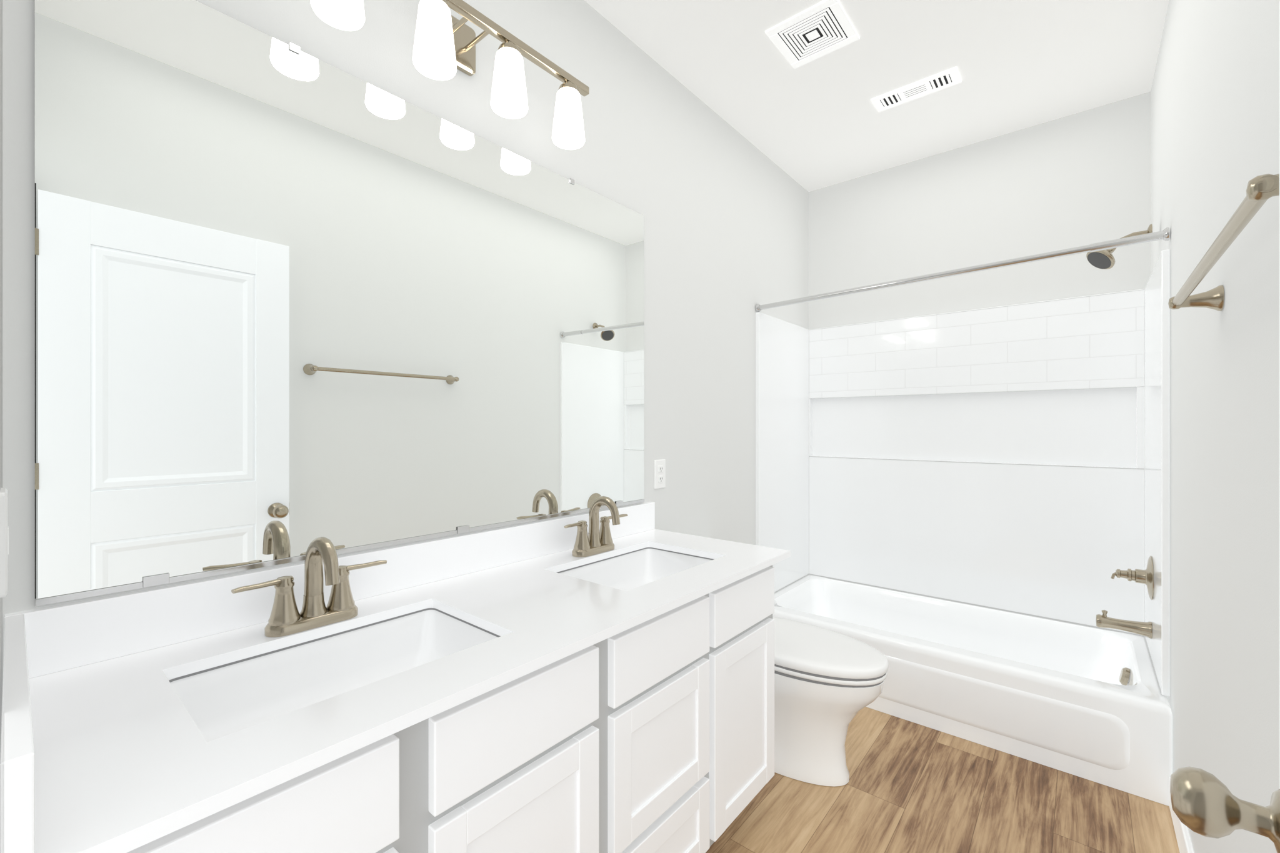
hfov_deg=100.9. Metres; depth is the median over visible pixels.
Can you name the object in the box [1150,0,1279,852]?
wall
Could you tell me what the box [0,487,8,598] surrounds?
switch plate
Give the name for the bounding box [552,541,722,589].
sink
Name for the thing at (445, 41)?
sconce
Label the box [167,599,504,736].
sink
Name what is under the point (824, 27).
ceiling vent
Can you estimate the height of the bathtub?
1.992 m
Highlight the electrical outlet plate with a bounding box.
[653,459,665,489]
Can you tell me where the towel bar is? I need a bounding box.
[1168,173,1279,311]
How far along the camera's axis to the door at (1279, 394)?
0.52 m
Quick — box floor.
[705,706,1179,852]
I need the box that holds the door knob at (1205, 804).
[1170,766,1279,852]
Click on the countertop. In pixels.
(106, 754)
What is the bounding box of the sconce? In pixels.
[310,0,589,149]
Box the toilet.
[772,616,888,786]
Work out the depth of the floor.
1.69 m
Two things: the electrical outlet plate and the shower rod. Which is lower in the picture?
the electrical outlet plate
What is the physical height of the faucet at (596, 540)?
0.181 m
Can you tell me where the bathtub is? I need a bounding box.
[755,223,1173,806]
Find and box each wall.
[0,0,2,753]
[2,0,808,674]
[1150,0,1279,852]
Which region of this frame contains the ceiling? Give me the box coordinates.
[584,0,1169,191]
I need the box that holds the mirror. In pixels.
[34,0,644,606]
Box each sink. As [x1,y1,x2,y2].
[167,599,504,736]
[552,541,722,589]
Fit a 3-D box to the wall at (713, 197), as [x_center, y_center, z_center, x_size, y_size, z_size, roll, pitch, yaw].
[-0.025,-0.115,2.071,0.100,2.670,3.400,0,0,40]
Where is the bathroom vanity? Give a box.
[1,566,774,852]
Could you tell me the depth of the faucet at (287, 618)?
1.05 m
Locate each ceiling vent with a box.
[765,0,859,68]
[870,66,961,112]
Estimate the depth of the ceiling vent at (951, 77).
2.26 m
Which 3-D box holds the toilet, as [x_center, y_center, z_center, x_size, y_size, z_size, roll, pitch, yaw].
[0.503,0.869,1.986,0.798,0.698,0.400,0,0,40]
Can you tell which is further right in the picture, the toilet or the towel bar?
the towel bar
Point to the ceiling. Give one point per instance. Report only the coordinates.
(819, 122)
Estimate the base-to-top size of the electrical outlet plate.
0.115 m
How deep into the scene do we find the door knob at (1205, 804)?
0.50 m
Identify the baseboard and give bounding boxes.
[1169,776,1193,852]
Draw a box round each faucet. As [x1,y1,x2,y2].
[231,536,386,637]
[563,496,627,557]
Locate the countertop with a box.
[0,526,790,852]
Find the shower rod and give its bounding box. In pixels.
[755,227,1169,312]
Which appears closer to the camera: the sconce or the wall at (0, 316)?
the wall at (0, 316)
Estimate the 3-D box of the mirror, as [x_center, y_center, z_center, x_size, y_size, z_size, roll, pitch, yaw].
[-0.480,-0.263,1.440,0.011,1.106,1.539,0,0,40]
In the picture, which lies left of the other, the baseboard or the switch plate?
the switch plate
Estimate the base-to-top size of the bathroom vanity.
0.800 m

